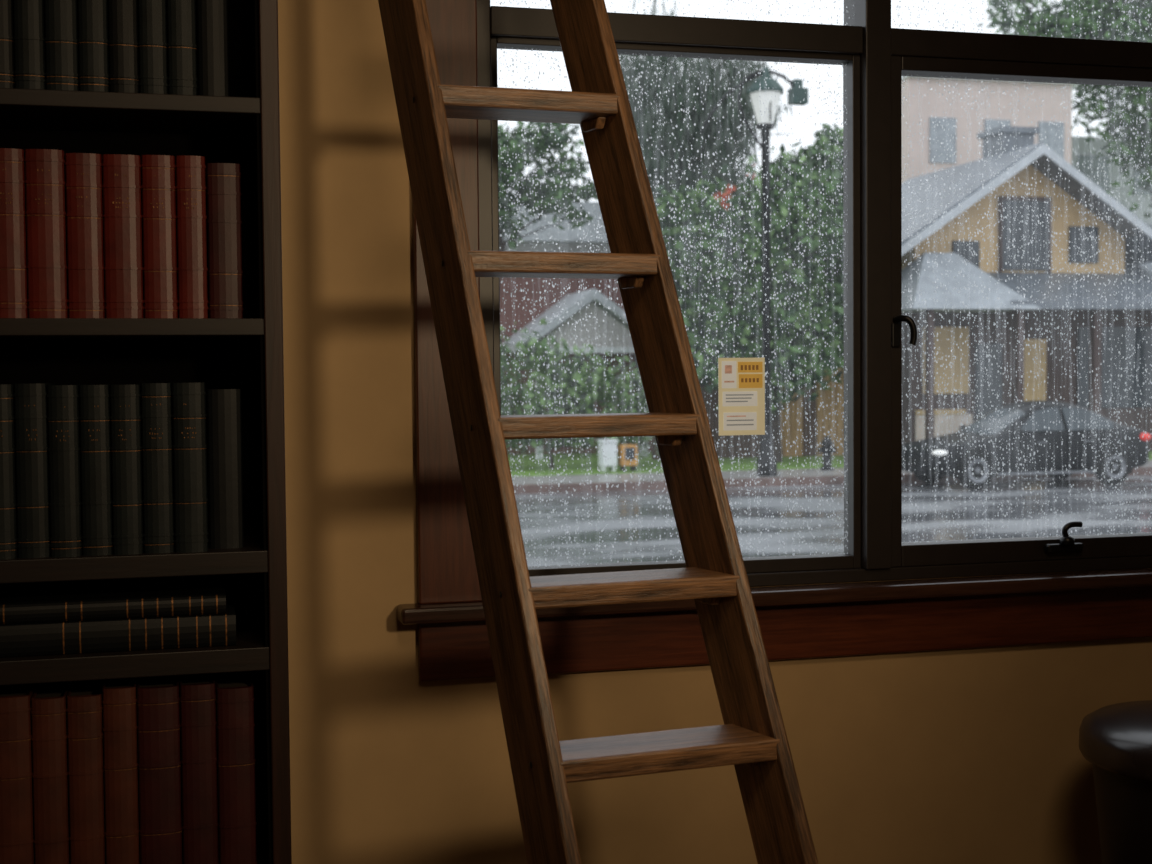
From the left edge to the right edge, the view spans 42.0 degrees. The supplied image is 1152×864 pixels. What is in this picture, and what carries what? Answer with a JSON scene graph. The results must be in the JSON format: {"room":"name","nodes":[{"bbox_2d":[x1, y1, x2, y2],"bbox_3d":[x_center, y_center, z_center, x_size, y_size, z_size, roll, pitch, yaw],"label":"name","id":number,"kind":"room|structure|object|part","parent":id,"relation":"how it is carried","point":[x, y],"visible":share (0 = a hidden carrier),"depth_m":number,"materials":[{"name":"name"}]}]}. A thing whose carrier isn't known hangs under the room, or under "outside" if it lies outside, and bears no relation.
{"room":"library","nodes":[
{"label":"library","id":0,"kind":"room"},
{"bbox_2d":[535,347,647,458],"bbox_3d":[0.386,-0.767,36.483,3.000,2.795,0.150,-1,2,-15],"label":"posts","id":1,"kind":"object","parent":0,"point":[617,349],"depth_m":36.45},
{"bbox_2d":[278,0,1151,863],"bbox_3d":[-0.077,-0.497,3.584,5.900,3.800,0.200,-1,2,-15],"label":"wall","id":2,"kind":"structure","parent":0,"point":[966,755],"depth_m":3.45,"materials":[{"name":"paint"}]},
{"bbox_2d":[413,0,481,603],"bbox_3d":[-0.296,-0.569,3.406,0.149,1.920,0.028,-1,2,-15],"label":"trim","id":3,"kind":"structure","parent":2,"relation":"attached to","point":[446,565],"depth_m":3.40,"materials":[{"name":"brown wood"}]},
{"bbox_2d":[397,568,1151,624],"bbox_3d":[0.794,0.389,3.700,2.470,0.036,0.085,-1,2,-15],"label":"window sill","id":4,"kind":"structure","parent":2,"relation":"attached to","point":[416,613],"depth_m":3.64,"materials":[{"name":"brown wood"}]},
{"bbox_2d":[418,586,1151,681],"bbox_3d":[0.787,0.477,3.731,2.371,0.142,0.026,-1,2,-15],"label":"trim","id":5,"kind":"structure","parent":2,"relation":"attached to","point":[450,650],"depth_m":3.67,"materials":[{"name":"brown wood"}]},
{"bbox_2d":[477,0,1151,586],"bbox_3d":[0.734,-0.572,3.776,2.032,1.880,0.240,-1,2,-15],"label":"window","id":6,"kind":"structure","parent":2,"relation":"in","point":[1066,544],"depth_m":3.68,"materials":[{"name":"clear glass"}]},
{"bbox_3d":[-0.192,-0.278,3.501,0.018,1.266,0.058,-1,2,-15],"label":"sash","id":7,"kind":"part","parent":6,"relation":"part of","materials":[{"name":"black wood"}]},
{"bbox_3d":[-0.039,-0.245,3.546,0.287,0.964,0.005,-1,2,-15],"label":"fixed glass","id":8,"kind":"part","parent":6,"relation":"part of","materials":[{"name":"clear glass"}]},
{"bbox_3d":[0.011,0.218,3.576,0.163,0.127,0.005,-1,2,-15],"label":"fixed glass","id":9,"kind":"part","parent":6,"relation":"part of","materials":[{"name":"clear glass"}]},
{"bbox_3d":[0.123,0.085,3.600,0.178,0.115,0.005,-1,2,-15],"label":"fixed glass","id":10,"kind":"part","parent":6,"relation":"part of","materials":[{"name":"clear glass"}]},
{"bbox_3d":[0.241,-0.911,3.593,0.890,0.015,0.058,-1,2,-15],"label":"sash","id":11,"kind":"part","parent":6,"relation":"part of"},
{"bbox_2d":[490,6,862,54],"bbox_3d":[0.240,-0.952,3.598,0.928,0.066,0.105,-1,2,-15],"label":"transom","id":12,"kind":"object","parent":6,"relation":"attached to","point":[513,22],"visible":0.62,"depth_m":3.56,"materials":[{"name":"brown wood"}]},
{"bbox_2d":[496,0,529,7],"bbox_3d":[-0.147,-0.996,3.490,0.078,0.015,0.005,-1,2,-15],"label":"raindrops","id":13,"kind":"object","parent":12,"relation":"attached to","point":[509,0],"depth_m":3.49,"materials":[{"name":"clear liquid"}]},
{"bbox_2d":[642,0,672,15],"bbox_3d":[0.194,-1.013,3.580,0.075,0.036,0.005,-1,2,-15],"label":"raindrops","id":14,"kind":"object","parent":12,"relation":"attached to","point":[647,0],"depth_m":3.58,"materials":[{"name":"clear liquid"}]},
{"bbox_2d":[705,0,761,19],"bbox_3d":[0.381,-1.023,3.629,0.144,0.047,0.005,-1,2,-15],"label":"glass","id":15,"kind":"object","parent":12,"relation":"attached to","point":[728,0],"depth_m":3.63,"materials":[{"name":"clear glass"}]},
{"bbox_2d":[766,0,800,21],"bbox_3d":[0.506,-1.027,3.662,0.089,0.051,0.005,-1,2,-15],"label":"glass","id":16,"kind":"object","parent":12,"relation":"attached to","point":[769,13],"depth_m":3.66,"materials":[{"name":"clear glass"}]},
{"bbox_3d":[0.252,0.330,3.640,0.890,0.032,0.058,-1,2,-15],"label":"sash","id":17,"kind":"part","parent":6,"relation":"part of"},
{"bbox_3d":[0.380,-0.494,3.647,0.401,0.654,0.005,-1,2,-15],"label":"fixed glass","id":18,"kind":"part","parent":6,"relation":"part of","materials":[{"name":"clear glass"}]},
{"bbox_2d":[718,358,764,435],"bbox_3d":[0.405,-0.087,3.663,0.120,0.189,0.003,-1,2,-15],"label":"paper notice","id":19,"kind":"object","parent":6,"relation":"attached to","point":[741,381],"visible":1,"depth_m":3.66,"materials":[{"name":"beige paper"}]},
{"bbox_3d":[0.520,-0.300,3.692,0.323,1.218,0.005,-1,2,-15],"label":"fixed glass","id":20,"kind":"part","parent":6,"relation":"part of","materials":[{"name":"clear glass"}]},
{"bbox_3d":[0.687,-0.294,3.733,0.020,1.266,0.058,-1,2,-15],"label":"sash","id":21,"kind":"part","parent":6,"relation":"part of","materials":[{"name":"black wood"}]},
{"bbox_3d":[0.726,-0.566,3.737,0.068,1.808,0.130,-1,2,-15],"label":"mullion","id":22,"kind":"part","parent":6,"relation":"part of","materials":[{"name":"black wood"}]},
{"bbox_2d":[891,56,917,566],"bbox_3d":[0.799,-0.295,3.724,0.061,1.266,0.134,-1,2,-15],"label":"stile","id":23,"kind":"object","parent":6,"relation":"on","point":[896,72],"depth_m":3.72,"materials":[{"name":"black metal"}]},
{"bbox_3d":[0.792,-0.240,3.716,0.022,0.060,0.008,-1,2,-15],"label":"plate","id":24,"kind":"part","parent":23,"relation":"part of","materials":[{"name":"black metal"}]},
{"bbox_3d":[0.808,-0.249,3.696,0.066,0.079,0.030,2,3,42],"label":"window handle","id":25,"kind":"part","parent":23,"relation":"part of","materials":[{"name":"black metal"}]},
{"bbox_2d":[901,56,1151,87],"bbox_3d":[1.238,-0.920,3.850,0.917,0.035,0.070,-1,2,-15],"label":"casement","id":26,"kind":"object","parent":23,"relation":"attached to","point":[914,66],"visible":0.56,"depth_m":3.80,"materials":[{"name":"black wood"}]},
{"bbox_3d":[0.755,0.351,3.833,1.996,0.032,0.205,-1,2,-15],"label":"bottom rail","id":27,"kind":"part","parent":6,"relation":"part of","materials":[{"name":"black metal"}]},
{"bbox_2d":[891,28,1151,68],"bbox_3d":[1.238,-0.971,3.861,1.000,0.066,0.105,-1,2,-15],"label":"transom","id":28,"kind":"object","parent":6,"relation":"attached to","point":[904,42],"visible":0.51,"depth_m":3.77,"materials":[{"name":"brown wood"}]},
{"bbox_2d":[893,0,999,33],"bbox_3d":[0.933,-1.049,3.774,0.295,0.079,0.005,-1,2,-15],"label":"glass","id":29,"kind":"object","parent":28,"relation":"attached to","point":[898,7],"depth_m":3.77,"materials":[{"name":"clear glass"}]},
{"bbox_2d":[999,0,1022,33],"bbox_3d":[1.107,-1.056,3.820,0.066,0.080,0.005,-1,2,-15],"label":"glass","id":30,"kind":"object","parent":28,"relation":"attached to","point":[999,0],"depth_m":3.82,"materials":[{"name":"clear glass"}]},
{"bbox_2d":[1064,0,1086,24],"bbox_3d":[1.287,-1.081,3.867,0.064,0.062,0.005,-1,2,-15],"label":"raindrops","id":31,"kind":"object","parent":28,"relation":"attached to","point":[1079,0],"depth_m":3.87,"materials":[{"name":"clear liquid"}]},
{"bbox_2d":[1091,2,1106,38],"bbox_3d":[1.354,-1.066,3.885,0.044,0.094,0.005,-1,2,-15],"label":"glass","id":32,"kind":"object","parent":28,"relation":"attached to","point":[1106,2],"depth_m":3.89,"materials":[{"name":"clear glass"}]},
{"bbox_2d":[1106,0,1151,41],"bbox_3d":[1.441,-1.072,3.907,0.135,0.105,0.005,-1,2,-15],"label":"glass","id":33,"kind":"object","parent":28,"relation":"attached to","point":[1125,0],"depth_m":3.91,"materials":[{"name":"clear glass"}]},
{"bbox_2d":[901,532,1151,566],"bbox_3d":[1.249,0.301,3.897,0.917,0.054,0.070,-1,2,-15],"label":"window sash rail","id":34,"kind":"object","parent":6,"relation":"on","point":[994,550],"visible":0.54,"depth_m":3.83,"materials":[{"name":"black wood"}]},
{"bbox_2d":[902,74,1151,542],"bbox_3d":[1.242,-0.315,3.882,0.935,1.210,0.001,-1,2,-15],"label":"raindrops","id":35,"kind":"object","parent":34,"relation":"attached to","point":[930,88],"visible":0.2,"depth_m":3.86,"materials":[{"name":"clear liquid"}]},
{"bbox_3d":[1.268,0.252,3.837,0.053,0.048,0.019,-1,2,-6],"label":"lever","id":36,"kind":"part","parent":6,"relation":"part of","materials":[{"name":"black metal"}]},
{"bbox_2d":[925,309,1023,438],"bbox_3d":[9.190,-1.095,34.558,2.450,3.445,0.150,-1,2,-15],"label":"posts","id":37,"kind":"object","parent":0,"point":[929,386],"depth_m":34.26,"materials":[{"name":"grey wood"}]},
{"bbox_3d":[0.759,1.563,0.568,5.900,0.100,6.600,-1,2,-15],"label":"floor","id":38,"kind":"structure","parent":0,"visible":0},
{"bbox_2d":[0,0,291,863],"bbox_3d":[-1.282,0.006,3.004,1.395,2.860,0.340,-1,2,-15],"label":"bookcase","id":39,"kind":"object","parent":38,"relation":"on","point":[144,667],"visible":1,"depth_m":3.00,"materials":[{"name":"brown wood"}]},
{"bbox_2d":[0,0,197,94],"bbox_3d":[-1.324,-0.830,2.941,1.122,0.338,0.223,-1,2,-15],"label":"books","id":40,"kind":"object","parent":39,"relation":"on","point":[48,47],"depth_m":2.94,"materials":[{"name":"green leather"}]},
{"bbox_2d":[0,148,207,317],"bbox_3d":[-1.318,-0.385,2.959,1.144,0.329,0.223,-1,2,-15],"label":"books","id":41,"kind":"object","parent":39,"relation":"on","point":[83,235],"depth_m":2.96,"materials":[{"name":"red leather"}]},
{"bbox_3d":[-1.288,-0.647,2.981,1.280,0.032,0.296,-1,2,-15],"label":"shelf","id":42,"kind":"part","parent":39,"relation":"part of","materials":[{"name":"brown wood"}]},
{"bbox_3d":[-1.284,-0.205,2.998,1.280,0.034,0.296,-1,2,-15],"label":"shelf","id":43,"kind":"part","parent":39,"relation":"part of","materials":[{"name":"brown wood"}]},
{"bbox_3d":[-1.280,0.269,3.016,1.280,0.045,0.296,-1,2,-15],"label":"shelf","id":44,"kind":"part","parent":39,"relation":"part of","materials":[{"name":"brown wood"}]},
{"bbox_3d":[-1.278,0.466,3.024,1.280,0.047,0.296,-1,2,-15],"label":"shelf","id":45,"kind":"part","parent":39,"relation":"part of","materials":[{"name":"brown wood"}]},
{"bbox_2d":[196,0,228,95],"bbox_3d":[-0.758,-0.827,3.125,0.060,0.308,0.182,-1,2,-15],"label":"books","id":46,"kind":"object","parent":39,"relation":"on","point":[211,15],"depth_m":3.04,"materials":[{"name":"green leather"}]},
{"bbox_3d":[-1.274,0.955,3.043,1.280,0.040,0.296,-1,2,-15],"label":"shelf","id":47,"kind":"part","parent":39,"relation":"part of","materials":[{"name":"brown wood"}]},
{"bbox_2d":[205,163,242,317],"bbox_3d":[-0.736,-0.390,3.132,0.069,0.316,0.184,-1,2,-15],"label":"books","id":48,"kind":"object","parent":39,"relation":"on","point":[223,192],"depth_m":3.05,"materials":[{"name":"red leather"}]},
{"bbox_2d":[378,0,817,863],"bbox_3d":[-0.018,-0.302,2.909,0.505,3.460,1.382,-2,3,-35],"label":"wooden ladder","id":49,"kind":"object","parent":38,"relation":"on","point":[752,738],"visible":1,"depth_m":2.79,"materials":[{"name":"brown wood"}]},
{"bbox_3d":[-0.238,-0.296,2.821,0.044,3.681,0.163,-2,-15,-35],"label":"rail","id":50,"kind":"part","parent":49,"relation":"part of","materials":[{"name":"brown wood"}]},
{"bbox_3d":[0.134,-0.305,2.949,0.066,3.685,0.161,-3,-15,-44],"label":"rail","id":51,"kind":"part","parent":49,"relation":"part of","materials":[{"name":"brown wood"}]},
{"bbox_2d":[1079,700,1151,863],"bbox_3d":[1.450,1.026,3.474,0.544,0.738,0.544,-1,2,-15],"label":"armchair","id":52,"kind":"object","parent":38,"relation":"on","point":[1116,739],"visible":1,"depth_m":3.38,"materials":[{"name":"leather"}]},
{"bbox_3d":[1.447,0.709,3.462,0.544,0.103,0.544,-1,2,-15],"label":"lid","id":53,"kind":"part","parent":52,"relation":"part of","materials":[{"name":"black leather"}]},
{"label":"outside","id":54,"kind":"structure","parent":0,"visible":0},
{"bbox_2d":[515,475,1151,565],"bbox_3d":[9.879,1.407,21.453,110.000,0.250,17.500,-1,2,-15],"label":"street","id":55,"kind":"structure","parent":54,"point":[934,520],"depth_m":22.75,"materials":[{"name":"grey asphalt"}]},
{"bbox_2d":[902,401,1150,489],"bbox_3d":[8.536,0.204,28.856,4.739,1.604,2.355,-1,2,-15],"label":"car","id":56,"kind":"object","parent":55,"relation":"on","point":[1054,439],"visible":0.86,"depth_m":28.12,"materials":[{"name":"paint"}]},
{"bbox_2d":[1015,428,1023,435],"bbox_3d":[8.190,0.004,27.714,0.144,0.150,0.227,-1,2,-15],"label":"mirror","id":57,"kind":"object","parent":56,"relation":"attached to","point":[1019,431],"depth_m":27.65,"materials":[{"name":"paint"}]},
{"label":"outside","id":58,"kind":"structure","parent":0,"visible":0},
{"bbox_2d":[513,467,1151,493],"bbox_3d":[7.602,1.021,30.048,110.000,0.400,0.300,-1,2,-15],"label":"curb","id":59,"kind":"object","parent":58,"point":[563,487],"depth_m":28.76,"materials":[{"name":"concrete"}]},
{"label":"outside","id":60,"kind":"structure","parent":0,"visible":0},
{"bbox_2d":[508,451,1151,475],"bbox_3d":[8.458,-0.363,65.883,130.000,0.400,63.800,-1,2,-15],"label":"lawn","id":61,"kind":"structure","parent":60,"point":[572,465],"depth_m":33.62,"materials":[{"name":"green plant"}]},
{"bbox_2d":[498,121,597,353],"bbox_3d":[-1.382,-3.653,34.063,5.841,8.789,3.817,-2,3,-32],"label":"leafy tree","id":62,"kind":"object","parent":61,"relation":"on","point":[547,140],"visible":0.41,"depth_m":33.67,"materials":[{"name":"green plant"}]},
{"bbox_2d":[502,288,628,351],"bbox_3d":[0.133,-2.745,37.302,3.600,1.500,2.600,-1,2,-15],"label":"porch roof","id":63,"kind":"object","parent":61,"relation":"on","point":[617,313],"visible":0.35,"depth_m":36.22,"materials":[{"name":"grey"}]},
{"bbox_2d":[540,302,632,346],"bbox_3d":[0.377,-2.612,36.388,3.000,1.100,0.100,-1,2,-15],"label":"porch gable","id":64,"kind":"object","parent":63,"relation":"attached to","point":[618,330],"depth_m":36.35,"materials":[{"name":"grey wood"}]},
{"bbox_2d":[500,277,651,454],"bbox_3d":[-3.765,-2.245,40.739,11.600,5.495,6.000,-1,2,-15],"label":"wall","id":65,"kind":"structure","parent":61,"relation":"on","point":[507,320],"depth_m":38.38,"materials":[{"name":"red"}]},
{"bbox_2d":[501,201,607,243],"bbox_3d":[-3.780,-5.389,40.570,12.600,1.000,7.100,-1,2,-15],"label":"roof","id":66,"kind":"structure","parent":65,"relation":"on","point":[565,234],"depth_m":37.86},
{"bbox_2d":[503,242,669,252],"bbox_3d":[-3.016,-4.686,37.729,11.600,0.400,0.030,-1,2,-15],"label":"band","id":67,"kind":"object","parent":65,"relation":"attached to","point":[566,247],"visible":0.02,"depth_m":38.41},
{"bbox_2d":[553,360,639,445],"bbox_3d":[-0.998,-0.976,38.381,6.700,2.700,0.040,-1,2,-15],"label":"windows","id":68,"kind":"structure","parent":65,"relation":"in","point":[574,440],"depth_m":38.63,"materials":[{"name":"glass"}]},
{"bbox_2d":[500,318,658,468],"bbox_3d":[-0.545,-0.889,32.543,6.329,3.368,1.994,-1,2,-15],"label":"shrub","id":69,"kind":"object","parent":61,"relation":"on","point":[597,378],"visible":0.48,"depth_m":32.31,"materials":[{"name":"green plant"}]},
{"bbox_2d":[597,439,617,471],"bbox_3d":[0.664,0.490,31.448,0.360,0.665,0.350,-1,2,-15],"label":"newspaper box","id":70,"kind":"object","parent":61,"relation":"on","point":[608,449],"visible":0.91,"depth_m":31.31,"materials":[{"name":"white metal"}]},
{"bbox_2d":[618,444,637,470],"bbox_3d":[1.092,0.542,31.553,0.340,0.545,0.330,-1,2,-15],"label":"newspaper box","id":71,"kind":"object","parent":61,"relation":"on","point":[623,460],"visible":0.96,"depth_m":31.42,"materials":[{"name":"orange metal"}]},
{"bbox_2d":[579,0,813,224],"bbox_3d":[3.224,-5.395,38.287,5.358,11.866,5.098,1,3,34],"label":"weeping tree","id":72,"kind":"object","parent":61,"relation":"on","point":[712,95],"visible":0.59,"depth_m":37.22,"materials":[{"name":"green plant"}]},
{"bbox_2d":[652,352,843,459],"bbox_3d":[4.446,-1.029,36.172,5.500,3.272,0.109,-1,2,-15],"label":"wooden fence","id":73,"kind":"object","parent":61,"relation":"on","point":[791,423],"visible":0.19,"depth_m":36.43,"materials":[{"name":"brown wood"}]},
{"bbox_2d":[654,123,843,462],"bbox_3d":[4.420,-3.214,33.910,6.316,7.822,3.461,-1,2,-21],"label":"leafy tree","id":74,"kind":"object","parent":61,"relation":"on","point":[689,302],"visible":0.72,"depth_m":33.09,"materials":[{"name":"green plant"}]},
{"bbox_2d":[902,252,1040,312],"bbox_3d":[8.706,-3.567,35.919,3.300,1.400,3.600,-1,2,-15],"label":"hip roof","id":75,"kind":"object","parent":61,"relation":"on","point":[956,265],"visible":0.64,"depth_m":34.77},
{"bbox_2d":[902,77,1071,182],"bbox_3d":[12.795,-5.475,48.112,5.700,11.095,2.000,-1,2,-15],"label":"wall","id":76,"kind":"structure","parent":61,"relation":"on","point":[1043,90],"depth_m":46.78,"materials":[{"name":"beige paint"}]},
{"bbox_2d":[902,76,1078,86],"bbox_3d":[12.795,-11.119,47.908,6.000,0.200,2.400,-1,2,-15],"label":"parapet","id":77,"kind":"object","parent":76,"relation":"on","point":[902,76],"visible":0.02,"depth_m":46.86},
{"bbox_2d":[929,117,1063,162],"bbox_3d":[13.241,-6.290,47.150,4.700,7.000,0.070,-1,2,-15],"label":"windows","id":78,"kind":"structure","parent":76,"relation":"in","point":[1055,143],"depth_m":46.61,"materials":[{"name":"grey glass"}]},
{"bbox_2d":[902,309,1151,450],"bbox_3d":[12.013,-1.518,40.388,10.100,3.795,6.800,-1,2,-15],"label":"wall","id":79,"kind":"structure","parent":61,"relation":"on","point":[1056,341],"depth_m":36.50,"materials":[{"name":"grey wood"}]},
{"bbox_2d":[832,164,1124,285],"bbox_3d":[10.270,-5.119,39.486,5.800,3.500,5.400,-1,2,-15],"label":"wall","id":80,"kind":"structure","parent":79,"relation":"on","point":[1060,224],"depth_m":36.91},
{"bbox_2d":[952,196,1098,272],"bbox_3d":[11.074,-4.850,36.852,4.000,1.850,0.120,-1,2,-15],"label":"windows","id":81,"kind":"structure","parent":80,"relation":"in","point":[1041,233],"depth_m":36.84,"materials":[{"name":"grey glass"}]},
{"bbox_2d":[902,142,1151,263],"bbox_3d":[10.316,-5.687,39.271,7.600,2.750,6.800,-1,2,-15],"label":"gable roof","id":82,"kind":"object","parent":80,"relation":"on","point":[949,177],"visible":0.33,"depth_m":37.04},
{"bbox_2d":[977,126,1039,157],"bbox_3d":[11.182,-7.028,38.831,1.100,1.550,1.200,-1,2,-15],"label":"chimney","id":83,"kind":"object","parent":82,"relation":"on","point":[1022,141],"visible":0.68,"depth_m":38.36,"materials":[{"name":"grey brick"}]},
{"bbox_2d":[902,144,1151,254],"bbox_3d":[11.196,-5.522,35.949,7.600,2.760,0.080,-1,2,-15],"label":"bargeboard","id":84,"kind":"object","parent":82,"relation":"attached to","point":[1068,168],"visible":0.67,"depth_m":35.80,"materials":[{"name":"white wood"}]},
{"bbox_2d":[986,261,1151,301],"bbox_3d":[13.952,-3.687,37.200,8.900,1.350,3.000,-1,2,-15],"label":"eave roof","id":85,"kind":"object","parent":82,"relation":"attached to","point":[1066,288],"visible":0.5,"depth_m":36.31,"materials":[{"name":"grey"}]},
{"bbox_2d":[1011,301,1151,308],"bbox_3d":[14.351,-3.009,35.737,8.900,0.180,0.080,-1,2,-15],"label":"fascia","id":86,"kind":"object","parent":85,"relation":"attached to","point":[1046,304],"depth_m":35.05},
{"bbox_2d":[915,327,1151,440],"bbox_3d":[12.077,-1.033,36.852,8.200,3.095,0.100,-1,2,-15],"label":"panels","id":87,"kind":"object","parent":79,"relation":"attached to","point":[1032,393],"visible":0.65,"depth_m":36.57,"materials":[{"name":"beige paint"}]},
{"bbox_2d":[1010,309,1101,414],"bbox_3d":[12.707,-1.249,35.820,5.100,3.595,0.200,-1,2,-15],"label":"posts","id":88,"kind":"object","parent":61,"relation":"on","point":[1095,343],"visible":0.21,"depth_m":35.61,"materials":[{"name":"grey wood"}]},
{"bbox_2d":[977,0,1151,217],"bbox_3d":[19.356,-9.169,51.979,11.605,18.076,5.578,-1,2,-15],"label":"leafy tree","id":89,"kind":"object","parent":61,"relation":"on","point":[1063,19],"visible":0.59,"depth_m":50.93,"materials":[{"name":"green plant"}]},
{"bbox_2d":[1072,136,1151,227],"bbox_3d":[21.411,-5.833,60.705,15.400,10.695,8.050,-1,2,-15],"label":"building","id":90,"kind":"structure","parent":61,"relation":"on","point":[1112,172],"depth_m":56.01,"materials":[{"name":"paint"}]},
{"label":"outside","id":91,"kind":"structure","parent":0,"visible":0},
{"bbox_2d":[511,460,1151,484],"bbox_3d":[7.256,0.979,31.353,110.000,0.390,2.400,-1,2,-15],"label":"sidewalk","id":92,"kind":"structure","parent":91,"point":[814,471],"depth_m":29.96,"materials":[{"name":"concrete"}]},
{"bbox_2d":[700,67,807,476],"bbox_3d":[3.508,-3.149,29.590,2.237,8.060,0.760,-1,2,-15],"label":"street lamp","id":93,"kind":"object","parent":92,"relation":"on","point":[753,91],"visible":0.88,"depth_m":29.55,"materials":[{"name":"black metal"}]},
{"bbox_3d":[3.759,-3.009,29.662,0.220,5.950,0.220,-1,2,-15],"label":"post","id":94,"kind":"part","parent":93,"relation":"part of","materials":[{"name":"black metal"}]},
{"bbox_3d":[3.730,-6.366,29.533,0.610,0.630,0.610,0,2,8],"label":"lantern glass","id":95,"kind":"part","parent":93,"relation":"part of","materials":[{"name":"white glass"}]},
{"bbox_2d":[818,436,835,469],"bbox_3d":[5.261,0.443,31.426,0.340,0.710,0.273,-1,2,-15],"label":"fire hydrant","id":96,"kind":"object","parent":92,"relation":"on","point":[828,442],"visible":0.88,"depth_m":31.34,"materials":[{"name":"black metal"}]}
]}

